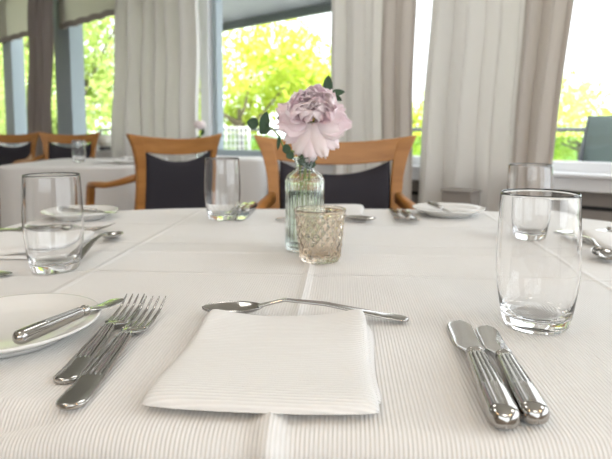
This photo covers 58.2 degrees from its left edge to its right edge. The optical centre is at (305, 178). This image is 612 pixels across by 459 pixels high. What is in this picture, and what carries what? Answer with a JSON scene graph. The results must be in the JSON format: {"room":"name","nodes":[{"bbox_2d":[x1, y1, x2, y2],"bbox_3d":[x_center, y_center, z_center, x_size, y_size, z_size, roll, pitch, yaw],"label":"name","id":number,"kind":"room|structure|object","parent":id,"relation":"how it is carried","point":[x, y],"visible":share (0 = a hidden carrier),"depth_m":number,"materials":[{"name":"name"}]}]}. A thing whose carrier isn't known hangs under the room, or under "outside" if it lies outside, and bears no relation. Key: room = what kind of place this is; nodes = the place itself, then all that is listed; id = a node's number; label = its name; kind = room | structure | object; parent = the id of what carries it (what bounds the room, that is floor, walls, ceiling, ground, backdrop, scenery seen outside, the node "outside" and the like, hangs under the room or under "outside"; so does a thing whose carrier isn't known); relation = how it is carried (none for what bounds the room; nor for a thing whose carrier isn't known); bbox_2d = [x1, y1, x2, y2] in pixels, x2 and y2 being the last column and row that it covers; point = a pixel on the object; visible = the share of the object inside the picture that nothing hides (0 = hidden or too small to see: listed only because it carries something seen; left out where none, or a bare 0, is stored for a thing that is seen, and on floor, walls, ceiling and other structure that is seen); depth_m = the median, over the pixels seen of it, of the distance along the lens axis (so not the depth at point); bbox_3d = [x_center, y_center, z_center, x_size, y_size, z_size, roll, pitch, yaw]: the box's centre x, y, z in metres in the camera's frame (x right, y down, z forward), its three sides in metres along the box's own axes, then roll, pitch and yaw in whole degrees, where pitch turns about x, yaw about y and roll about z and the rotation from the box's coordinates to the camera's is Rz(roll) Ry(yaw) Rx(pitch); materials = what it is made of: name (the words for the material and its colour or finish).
{"room":"restaurant","nodes":[
{"label":"restaurant","id":0,"kind":"room"},
{"bbox_2d":[279,171,611,221],"bbox_3d":[-1.405,0.173,4.850,9.350,0.660,0.120,4,7,41],"label":"wall","id":1,"kind":"structure","parent":0,"point":[588,198],"depth_m":2.41,"materials":[{"name":"grey"}]},
{"bbox_2d":[111,0,199,161],"bbox_3d":[-1.198,-0.766,4.279,1.189,2.570,0.144,4,7,41],"label":"curtain","id":2,"kind":"object","parent":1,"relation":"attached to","point":[157,42],"visible":0.58,"depth_m":4.22,"materials":[{"name":"white fabric"}]},
{"bbox_2d":[1,145,611,178],"bbox_3d":[-1.438,-0.222,4.778,9.350,0.016,0.220,4,7,41],"label":"trim","id":3,"kind":"structure","parent":1,"relation":"attached to","point":[414,166],"depth_m":2.37,"materials":[{"name":"white paint"}]},
{"bbox_2d":[97,134,110,149],"bbox_3d":[-1.851,-0.330,5.080,0.176,0.145,0.176,0,5,0],"label":"bowl","id":4,"kind":"object","parent":3,"relation":"on","point":[104,140],"visible":0.66,"depth_m":5.01,"materials":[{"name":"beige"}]},
{"bbox_2d":[95,152,611,193],"bbox_3d":[-1.429,-0.184,4.793,9.350,0.062,0.190,4,7,41],"label":"trim","id":5,"kind":"structure","parent":1,"relation":"attached to","point":[559,183],"depth_m":2.40,"materials":[{"name":"white paint"}]},
{"bbox_2d":[279,180,611,211],"bbox_3d":[-1.447,-0.075,4.781,9.350,0.017,0.006,4,7,41],"label":"trim","id":6,"kind":"structure","parent":1,"relation":"attached to","point":[607,209],"depth_m":2.40,"materials":[{"name":"black"}]},
{"bbox_3d":[-1.366,0.764,2.451,7.019,0.100,11.151,0,5,0],"label":"floor","id":7,"kind":"structure","parent":0,"visible":0},
{"bbox_2d":[0,132,38,165],"bbox_3d":[-2.268,0.119,4.031,0.498,0.910,0.491,0,5,4],"label":"armchair","id":8,"kind":"object","parent":7,"relation":"on","point":[8,155],"visible":0.39,"depth_m":4.20,"materials":[{"name":"brown wood"}]},
{"bbox_2d":[13,132,100,163],"bbox_3d":[-1.748,0.133,3.872,0.498,0.910,0.491,0,5,4],"label":"armchair","id":9,"kind":"object","parent":7,"relation":"on","point":[50,150],"visible":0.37,"depth_m":4.04,"materials":[{"name":"brown wood"}]},
{"bbox_2d":[86,133,221,209],"bbox_3d":[-0.686,0.256,2.465,0.491,0.910,0.498,4,7,41],"label":"armchair","id":10,"kind":"object","parent":7,"relation":"on","point":[160,183],"visible":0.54,"depth_m":2.25,"materials":[{"name":"brown wood"}]},
{"bbox_2d":[254,135,416,208],"bbox_3d":[0.079,0.346,1.431,0.498,0.910,0.491,0,5,1],"label":"armchair","id":11,"kind":"object","parent":7,"relation":"on","point":[374,188],"visible":0.25,"depth_m":1.60,"materials":[{"name":"brown wood"}]},
{"bbox_2d":[441,188,481,205],"bbox_3d":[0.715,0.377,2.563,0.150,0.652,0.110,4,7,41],"label":"base cabinet","id":12,"kind":"object","parent":7,"relation":"on","point":[449,195],"visible":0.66,"depth_m":2.50,"materials":[{"name":"grey"}]},
{"bbox_3d":[0.040,0.483,0.817,1.206,0.746,0.886,0,5,4],"label":"dining table","id":13,"kind":"object","parent":7,"relation":"on","visible":0},
{"bbox_2d":[0,208,611,458],"bbox_3d":[0.044,0.224,0.791,1.306,0.247,0.994,0,5,1],"label":"tablecloth","id":14,"kind":"object","parent":13,"relation":"on","point":[433,272],"visible":0.65,"depth_m":0.44,"materials":[{"name":"white fabric"}]},
{"bbox_2d":[0,271,12,275],"bbox_3d":[-0.446,0.110,0.668,0.186,0.014,0.022,0,5,4],"label":"table knife","id":15,"kind":"object","parent":14,"relation":"on","point":[2,273],"visible":1,"depth_m":0.66,"materials":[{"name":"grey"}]},
{"bbox_2d":[0,230,93,258],"bbox_3d":[-0.426,0.094,0.821,0.167,0.018,0.152,0,5,4],"label":"napkin","id":16,"kind":"object","parent":14,"relation":"on","point":[11,242],"visible":0.36,"depth_m":0.79,"materials":[{"name":"white fabric"}]},
{"bbox_2d":[0,293,100,358],"bbox_3d":[-0.250,0.126,0.463,0.146,0.016,0.146,0,5,4],"label":"bread plate","id":17,"kind":"object","parent":14,"relation":"on","point":[17,312],"visible":0.88,"depth_m":0.49,"materials":[{"name":"white ceramic"}]},
{"bbox_2d":[12,298,124,344],"bbox_3d":[-0.195,0.114,0.462,0.016,0.011,0.120,2,5,20],"label":"butter knife","id":18,"kind":"object","parent":17,"relation":"on","point":[24,335],"visible":1,"depth_m":0.44,"materials":[{"name":"silver metal"}]},
{"bbox_2d":[21,172,83,274],"bbox_3d":[-0.315,0.055,0.685,0.070,0.120,0.070,0,5,4],"label":"tumbler","id":19,"kind":"object","parent":14,"relation":"on","point":[51,202],"visible":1,"depth_m":0.66,"materials":[{"name":"clear glass"}]},
{"bbox_2d":[0,225,111,231],"bbox_3d":[-0.435,0.087,0.945,0.200,0.013,0.023,0,5,4],"label":"fork","id":20,"kind":"object","parent":14,"relation":"on","point":[1,229],"visible":0.23,"depth_m":0.94,"materials":[{"name":"silver metal"}]},
{"bbox_2d":[18,223,114,228],"bbox_3d":[-0.422,0.085,0.966,0.172,0.013,0.021,0,5,4],"label":"fork","id":21,"kind":"object","parent":14,"relation":"on","point":[112,223],"visible":0.12,"depth_m":0.96,"materials":[{"name":"silver metal"}]},
{"bbox_2d":[53,293,144,383],"bbox_3d":[-0.169,0.129,0.464,0.021,0.013,0.172,0,5,-1],"label":"fork","id":22,"kind":"object","parent":14,"relation":"on","point":[85,356],"visible":1,"depth_m":0.43,"materials":[{"name":"silver metal"}]},
{"bbox_2d":[83,205,117,220],"bbox_3d":[-0.450,0.071,1.093,0.146,0.016,0.146,0,5,4],"label":"bread plate","id":23,"kind":"object","parent":14,"relation":"on","point":[91,216],"visible":0.35,"depth_m":1.11,"materials":[{"name":"white ceramic"}]},
{"bbox_2d":[83,207,117,212],"bbox_3d":[-0.421,0.062,1.066,0.120,0.011,0.016,1,5,8],"label":"butter knife","id":24,"kind":"object","parent":23,"relation":"on","point":[87,210],"visible":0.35,"depth_m":1.06,"materials":[{"name":"grey metal"}]},
{"bbox_2d":[81,231,122,258],"bbox_3d":[-0.308,0.094,0.810,0.034,0.018,0.193,0,5,-2],"label":"spoon","id":25,"kind":"object","parent":14,"relation":"on","point":[114,234],"visible":0.86,"depth_m":0.82,"materials":[{"name":"silver metal"}]},
{"bbox_2d":[102,231,122,238],"bbox_3d":[-0.309,0.092,0.876,0.032,0.010,0.060,0,5,-2],"label":"bowl","id":26,"kind":"object","parent":25,"relation":"on","point":[114,234],"depth_m":0.88,"materials":[{"name":"silver metal"}]},
{"bbox_2d":[55,296,165,410],"bbox_3d":[-0.148,0.131,0.442,0.023,0.013,0.200,0,5,1],"label":"fork","id":27,"kind":"object","parent":14,"relation":"on","point":[82,390],"visible":1,"depth_m":0.40,"materials":[{"name":"silver metal"}]},
{"bbox_2d":[204,157,240,220],"bbox_3d":[-0.164,0.021,1.078,0.070,0.120,0.070,0,5,4],"label":"tumbler","id":28,"kind":"object","parent":14,"relation":"on","point":[222,188],"visible":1,"depth_m":1.05,"materials":[{"name":"clear glass"}]},
{"bbox_2d":[238,202,247,213],"bbox_3d":[-0.140,0.068,1.152,0.019,0.014,0.168,0,5,4],"label":"knife","id":29,"kind":"object","parent":14,"relation":"on","point":[241,206],"visible":0.48,"depth_m":1.17,"materials":[{"name":"grey metal"}]},
{"bbox_2d":[234,202,256,219],"bbox_3d":[-0.124,0.067,1.150,0.022,0.014,0.186,0,5,4],"label":"table knife","id":30,"kind":"object","parent":14,"relation":"on","point":[244,213],"visible":1,"depth_m":1.14,"materials":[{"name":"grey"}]},
{"bbox_2d":[142,309,380,414],"bbox_3d":[-0.023,0.130,0.413,0.152,0.018,0.167,0,5,4],"label":"napkin","id":31,"kind":"object","parent":14,"relation":"on","point":[324,364],"visible":1,"depth_m":0.38,"materials":[{"name":"white fabric"}]},
{"bbox_2d":[285,157,323,252],"bbox_3d":[-0.002,0.037,0.799,0.057,0.136,0.057,3,6,30],"label":"bud vase","id":32,"kind":"object","parent":14,"relation":"on","point":[304,185],"visible":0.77,"depth_m":0.78,"materials":[{"name":"clear glass"}]},
{"bbox_2d":[247,112,299,158],"bbox_3d":[-0.044,-0.009,0.783,0.079,0.171,0.024,0,5,0],"label":"eucalyptus sprig","id":33,"kind":"object","parent":32,"relation":"in","point":[264,128],"visible":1,"depth_m":0.77,"materials":[{"name":"green plant"}]},
{"bbox_2d":[275,83,351,162],"bbox_3d":[0.009,-0.020,0.780,0.111,0.225,0.067,1,5,11],"label":"peony","id":34,"kind":"object","parent":32,"relation":"in","point":[312,120],"visible":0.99,"depth_m":0.78,"materials":[{"name":"pink plant"}]},
{"bbox_2d":[299,75,344,167],"bbox_3d":[0.019,-0.037,0.804,0.073,0.224,0.027,-3,6,-30],"label":"eucalyptus sprig","id":35,"kind":"object","parent":32,"relation":"in","point":[327,83],"visible":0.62,"depth_m":0.80,"materials":[{"name":"green plant"}]},
{"bbox_2d":[202,298,408,321],"bbox_3d":[-0.002,0.120,0.511,0.193,0.018,0.034,1,5,6],"label":"spoon","id":36,"kind":"object","parent":14,"relation":"on","point":[245,307],"visible":0.86,"depth_m":0.51,"materials":[{"name":"silver metal"}]},
{"bbox_2d":[202,301,262,313],"bbox_3d":[-0.069,0.124,0.517,0.060,0.010,0.032,1,5,6],"label":"bowl","id":37,"kind":"object","parent":36,"relation":"on","point":[245,307],"depth_m":0.53,"materials":[{"name":"silver metal"}]},
{"bbox_2d":[294,205,345,263],"bbox_3d":[0.019,0.075,0.736,0.069,0.070,0.069,0,5,-3],"label":"candle holder","id":38,"kind":"object","parent":14,"relation":"on","point":[319,228],"visible":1,"depth_m":0.71,"materials":[{"name":"glass"}]},
{"bbox_2d":[275,215,375,220],"bbox_3d":[0.037,0.073,1.050,0.193,0.018,0.034,0,5,4],"label":"spoon","id":39,"kind":"object","parent":14,"relation":"on","point":[352,217],"visible":0.52,"depth_m":1.05,"materials":[{"name":"silver metal"}]},
{"bbox_2d":[346,215,375,220],"bbox_3d":[0.104,0.077,1.047,0.060,0.010,0.032,0,5,4],"label":"bowl","id":40,"kind":"object","parent":39,"relation":"on","point":[353,217],"depth_m":1.04,"materials":[{"name":"silver metal"}]},
{"bbox_2d":[324,204,363,219],"bbox_3d":[0.048,0.065,1.153,0.152,0.018,0.167,0,5,4],"label":"napkin","id":41,"kind":"object","parent":14,"relation":"on","point":[351,209],"visible":0.22,"depth_m":1.16,"materials":[{"name":"white fabric"}]},
{"bbox_2d":[389,208,407,220],"bbox_3d":[0.185,0.072,1.113,0.023,0.013,0.200,0,5,4],"label":"fork","id":42,"kind":"object","parent":14,"relation":"on","point":[396,211],"visible":1,"depth_m":1.09,"materials":[{"name":"silver metal"}]},
{"bbox_2d":[401,210,419,220],"bbox_3d":[0.206,0.073,1.098,0.021,0.013,0.172,0,5,4],"label":"fork","id":43,"kind":"object","parent":14,"relation":"on","point":[406,212],"visible":1,"depth_m":1.08,"materials":[{"name":"silver metal"}]},
{"bbox_2d":[412,202,485,218],"bbox_3d":[0.293,0.068,1.134,0.146,0.016,0.146,0,5,4],"label":"bread plate","id":44,"kind":"object","parent":14,"relation":"on","point":[460,210],"visible":0.88,"depth_m":1.14,"materials":[{"name":"white ceramic"}]},
{"bbox_2d":[427,200,452,212],"bbox_3d":[0.269,0.058,1.112,0.016,0.011,0.120,-1,5,-6],"label":"butter knife","id":45,"kind":"object","parent":44,"relation":"on","point":[430,203],"visible":1,"depth_m":1.11,"materials":[{"name":"grey metal"}]},
{"bbox_2d":[447,320,520,429],"bbox_3d":[0.126,0.133,0.407,0.022,0.014,0.186,1,5,7],"label":"table knife","id":46,"kind":"object","parent":14,"relation":"on","point":[501,411],"visible":1,"depth_m":0.35,"materials":[{"name":"silver metal"}]},
{"bbox_2d":[476,325,549,424],"bbox_3d":[0.146,0.133,0.404,0.019,0.014,0.168,1,5,8],"label":"knife","id":47,"kind":"object","parent":14,"relation":"on","point":[533,408],"visible":0.97,"depth_m":0.36,"materials":[{"name":"silver metal"}]},
{"bbox_2d":[507,163,552,188],"bbox_3d":[0.359,0.037,0.885,0.070,0.120,0.070,0,5,4],"label":"tumbler","id":48,"kind":"object","parent":14,"relation":"on","point":[520,175],"visible":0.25,"depth_m":0.85,"materials":[{"name":"clear glass"}]},
{"bbox_2d":[496,188,581,334],"bbox_3d":[0.206,0.072,0.489,0.070,0.120,0.070,0,5,4],"label":"tumbler","id":49,"kind":"object","parent":14,"relation":"on","point":[539,244],"visible":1,"depth_m":0.46,"materials":[{"name":"clear glass"}]},
{"bbox_2d":[582,229,611,249],"bbox_3d":[0.514,0.096,0.801,0.167,0.018,0.152,0,5,4],"label":"napkin","id":50,"kind":"object","parent":14,"relation":"on","point":[603,239],"visible":0.81,"depth_m":0.84,"materials":[{"name":"white fabric"}]},
{"bbox_2d":[582,235,611,260],"bbox_3d":[0.414,0.094,0.808,0.034,0.018,0.193,1,5,10],"label":"spoon","id":51,"kind":"object","parent":14,"relation":"on","point":[603,253],"visible":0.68,"depth_m":0.76,"materials":[{"name":"silver metal"}]},
{"bbox_2d":[591,247,611,260],"bbox_3d":[0.403,0.104,0.743,0.032,0.010,0.060,1,5,10],"label":"bowl","id":52,"kind":"object","parent":51,"relation":"on","point":[603,253],"depth_m":0.75,"materials":[{"name":"silver metal"}]},
{"bbox_2d":[597,226,611,231],"bbox_3d":[0.518,0.087,0.925,0.186,0.014,0.022,0,5,4],"label":"table knife","id":53,"kind":"object","parent":14,"relation":"on","point":[609,228],"visible":0.37,"depth_m":0.92,"materials":[{"name":"grey metal"}]},
{"bbox_3d":[-1.185,0.285,3.087,0.666,0.745,0.796,0,5,0],"label":"dining table","id":54,"kind":"object","parent":7,"relation":"on","visible":0},
{"bbox_2d":[0,158,168,227],"bbox_3d":[-1.183,0.218,3.083,0.784,0.620,0.913,0,5,0],"label":"tablecloth","id":55,"kind":"object","parent":54,"relation":"on","point":[122,197],"visible":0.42,"depth_m":2.65,"materials":[{"name":"white fabric"}]},
{"bbox_2d":[72,140,85,162],"bbox_3d":[-1.230,-0.145,2.979,0.070,0.120,0.070,0,5,4],"label":"tumbler","id":56,"kind":"object","parent":55,"relation":"on","point":[78,146],"visible":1,"depth_m":2.95,"materials":[{"name":"clear glass"}]},
{"bbox_2d":[92,158,127,162],"bbox_3d":[-1.060,-0.095,2.981,0.152,0.018,0.167,0,5,0],"label":"napkin","id":57,"kind":"object","parent":55,"relation":"on","point":[102,160],"visible":0.66,"depth_m":2.92,"materials":[{"name":"white fabric"}]},
{"bbox_2d":[113,160,134,163],"bbox_3d":[-0.930,-0.083,2.864,0.146,0.016,0.146,0,5,4],"label":"bread plate","id":58,"kind":"object","parent":55,"relation":"on","point":[116,161],"visible":0.79,"depth_m":2.81,"materials":[{"name":"white ceramic"}]},
{"bbox_2d":[119,157,133,159],"bbox_3d":[-1.020,-0.115,3.222,0.146,0.016,0.146,0,5,4],"label":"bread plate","id":59,"kind":"object","parent":55,"relation":"on","point":[128,158],"visible":0.37,"depth_m":3.18,"materials":[{"name":"white ceramic"}]},
{"bbox_3d":[-1.405,-2.039,4.657,9.350,0.200,0.120,4,7,41],"label":"wall","id":60,"kind":"structure","parent":0,"visible":0},
{"bbox_2d":[0,0,27,43],"bbox_3d":[-3.553,-1.876,6.408,2.640,0.610,0.040,4,7,41],"label":"blind","id":61,"kind":"object","parent":60,"relation":"attached to","point":[13,13],"visible":0.56,"depth_m":6.18,"materials":[{"name":"white fabric"}]},
{"bbox_2d":[2,38,26,145],"bbox_3d":[-3.457,-1.241,6.512,0.260,1.712,0.140,4,7,41],"label":"trim","id":62,"kind":"structure","parent":60,"relation":"attached to","point":[13,51],"depth_m":6.45,"materials":[{"name":"grey paint"}]},
{"bbox_2d":[53,0,86,147],"bbox_3d":[-2.406,-1.161,5.591,0.340,1.712,0.140,4,7,41],"label":"trim","id":63,"kind":"structure","parent":60,"relation":"attached to","point":[68,43],"depth_m":5.52,"materials":[{"name":"grey"}]},
{"bbox_2d":[85,0,201,149],"bbox_3d":[-1.542,-1.095,4.834,2.120,1.712,0.061,4,7,41],"label":"window","id":64,"kind":"structure","parent":60,"relation":"in","point":[97,147],"depth_m":4.17,"materials":[{"name":"white paint"}]},
{"bbox_2d":[59,0,114,29],"bbox_3d":[-1.841,-1.734,4.908,1.600,0.630,0.041,4,7,41],"label":"blind","id":65,"kind":"object","parent":64,"relation":"attached to","point":[71,12],"visible":0.65,"depth_m":5.13,"materials":[{"name":"white fabric"}]},
{"bbox_2d":[200,0,213,152],"bbox_3d":[-0.710,-1.031,4.110,0.085,1.712,0.130,4,7,41],"label":"trim","id":66,"kind":"structure","parent":60,"relation":"attached to","point":[205,5],"depth_m":4.07,"materials":[{"name":"white paint"}]},
{"bbox_2d":[212,0,262,156],"bbox_3d":[-0.172,-0.989,3.633,1.330,1.712,0.061,4,7,41],"label":"window","id":67,"kind":"structure","parent":60,"relation":"in","point":[217,33],"depth_m":4.05,"materials":[{"name":"grey"}]},
{"bbox_2d":[198,0,330,31],"bbox_3d":[-0.643,-1.730,4.831,2.540,0.545,1.112,4,7,41],"label":"awning","id":68,"kind":"object","parent":60,"relation":"attached to","point":[236,14],"visible":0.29,"depth_m":5.20,"materials":[{"name":"grey fabric"}]},
{"bbox_2d":[412,156,420,164],"bbox_3d":[0.578,-0.932,2.974,0.470,1.712,0.060,4,7,41],"label":"window","id":69,"kind":"structure","parent":60,"relation":"in","point":[415,159],"depth_m":2.99,"materials":[{"name":"white paint"}]},
{"bbox_2d":[553,160,611,173],"bbox_3d":[1.460,-0.864,2.201,1.680,1.712,0.061,4,7,41],"label":"windowsill","id":70,"kind":"structure","parent":60,"relation":"in","point":[568,166],"depth_m":2.44,"materials":[{"name":"white paint"}]},
{"bbox_3d":[-1.366,-2.000,2.209,7.019,0.150,11.151,0,5,0],"label":"ceiling","id":71,"kind":"structure","parent":0,"visible":0},
{"label":"rail","id":72,"kind":"object","parent":71,"relation":"attached to","visible":0},
{"bbox_2d":[27,0,53,160],"bbox_3d":[-2.660,-0.875,5.521,0.785,2.571,0.090,4,7,40],"label":"curtain","id":73,"kind":"object","parent":72,"relation":"hanging from","point":[40,22],"visible":0.59,"depth_m":5.48,"materials":[{"name":"beige fabric"}]},
{"bbox_2d":[331,0,382,173],"bbox_3d":[0.280,-0.655,3.010,0.419,2.570,0.068,4,7,41],"label":"curtain","id":74,"kind":"object","parent":72,"relation":"hanging from","point":[356,25],"visible":0.38,"depth_m":3.00,"materials":[{"name":"white fabric"}]},
{"bbox_2d":[381,0,416,208],"bbox_3d":[0.467,-0.634,2.772,0.218,2.570,0.052,4,6,37],"label":"curtain","id":75,"kind":"object","parent":72,"relation":"hanging from","point":[398,16],"visible":0.56,"depth_m":2.78,"materials":[{"name":"white fabric"}]},
{"bbox_2d":[418,0,525,211],"bbox_3d":[0.790,-0.616,2.562,0.590,2.570,0.067,4,7,41],"label":"curtain","id":76,"kind":"object","parent":72,"relation":"hanging from","point":[474,46],"visible":0.56,"depth_m":2.58,"materials":[{"name":"white fabric"}]},
{"bbox_2d":[512,0,574,164],"bbox_3d":[1.032,-0.591,2.277,0.346,2.570,0.059,4,7,41],"label":"curtain","id":77,"kind":"object","parent":72,"relation":"hanging from","point":[547,23],"visible":0.47,"depth_m":2.33,"materials":[{"name":"white fabric"}]},
{"bbox_3d":[-0.465,0.245,3.535,0.456,0.745,0.356,1,5,14],"label":"dining table","id":78,"kind":"object","parent":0,"visible":0},
{"bbox_2d":[187,156,267,204],"bbox_3d":[-0.467,0.179,3.526,0.575,0.620,0.464,1,5,14],"label":"tablecloth","id":79,"kind":"object","parent":78,"relation":"on","point":[253,176],"visible":0.27,"depth_m":3.29,"materials":[{"name":"white fabric"}]},
{"bbox_2d":[196,152,204,157],"bbox_3d":[-0.672,-0.186,3.497,0.054,0.110,0.054,0,5,0],"label":"bud vase","id":80,"kind":"object","parent":79,"relation":"on","point":[202,153],"visible":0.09,"depth_m":3.48,"materials":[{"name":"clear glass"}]},
{"bbox_2d":[194,120,205,137],"bbox_3d":[-0.672,-0.255,3.493,0.080,0.226,0.088,0,5,0],"label":"blossom","id":81,"kind":"object","parent":80,"relation":"in","point":[200,124],"visible":0.95,"depth_m":3.46,"materials":[{"name":"pink"}]},
{"label":"outside","id":82,"kind":"structure","parent":0,"visible":0},
{"bbox_3d":[0.000,0.732,4.079,28.000,0.080,20.000,0,5,0],"label":"ground","id":83,"kind":"structure","parent":82,"visible":0},
{"bbox_2d":[0,88,97,143],"bbox_3d":[-4.381,-0.639,9.192,1.786,1.798,1.290,-4,6,-38],"label":"shrub","id":84,"kind":"object","parent":83,"relation":"on","point":[92,122],"visible":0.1,"depth_m":9.24,"materials":[{"name":"green plant"}]},
{"bbox_2d":[0,16,113,133],"bbox_3d":[-5.496,-3.130,13.161,3.734,6.038,3.190,4,7,40],"label":"leafy tree","id":85,"kind":"object","parent":83,"relation":"on","point":[101,80],"visible":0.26,"depth_m":13.26,"materials":[{"name":"green plant"}]},
{"bbox_2d":[224,126,250,149],"bbox_3d":[-0.935,-0.100,6.820,0.400,1.100,0.440,1,5,10],"label":"garden chair","id":86,"kind":"object","parent":83,"relation":"on","point":[248,133],"visible":0.25,"depth_m":6.96,"materials":[{"name":"white plastic"}]},
{"bbox_2d":[199,18,330,149],"bbox_3d":[-1.196,-1.531,10.865,4.315,3.306,2.160,0,5,-5],"label":"leafy tree","id":87,"kind":"object","parent":83,"relation":"on","point":[288,75],"visible":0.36,"depth_m":10.47,"materials":[{"name":"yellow plant"}]},
{"bbox_2d":[99,127,584,149],"bbox_3d":[1.165,-0.045,6.358,14.040,1.072,0.053,4,7,41],"label":"terrace railing","id":88,"kind":"object","parent":83,"relation":"on","point":[559,129],"visible":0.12,"depth_m":6.21,"materials":[{"name":"grey metal"}]},
{"bbox_2d":[413,84,424,155],"bbox_3d":[2.370,-0.897,10.305,2.238,2.091,1.254,1,5,14],"label":"shrub","id":89,"kind":"object","parent":83,"relation":"on","point":[416,147],"visible":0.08,"depth_m":10.20,"materials":[{"name":"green plant"}]},
{"bbox_2d":[553,70,611,160],"bbox_3d":[4.052,-0.678,8.465,1.827,1.980,1.671,5,7,42],"label":"shrub","id":90,"kind":"object","parent":83,"relation":"on","point":[568,99],"visible":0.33,"depth_m":8.31,"materials":[{"name":"green plant"}]},
{"bbox_2d":[578,115,611,161],"bbox_3d":[1.744,0.222,3.025,0.757,1.145,0.747,-5,7,-45],"label":"garden chair","id":91,"kind":"object","parent":83,"relation":"on","point":[596,145],"visible":0.12,"depth_m":3.28,"materials":[{"name":"grey"}]},
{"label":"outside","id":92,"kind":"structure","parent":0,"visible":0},
{"bbox_2d":[225,140,576,160],"bbox_3d":[0.000,-2.119,36.956,80.000,0.130,46.000,0,5,0],"label":"lawn","id":93,"kind":"structure","parent":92,"point":[574,153],"depth_m":23.55,"materials":[{"name":"green plant"}]},
{"bbox_2d":[0,38,28,114],"bbox_3d":[-8.586,-3.486,15.355,4.252,6.366,2.988,1,5,9],"label":"leafy tree","id":94,"kind":"object","parent":93,"relation":"on","point":[25,44],"visible":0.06,"depth_m":14.85,"materials":[{"name":"green plant"}]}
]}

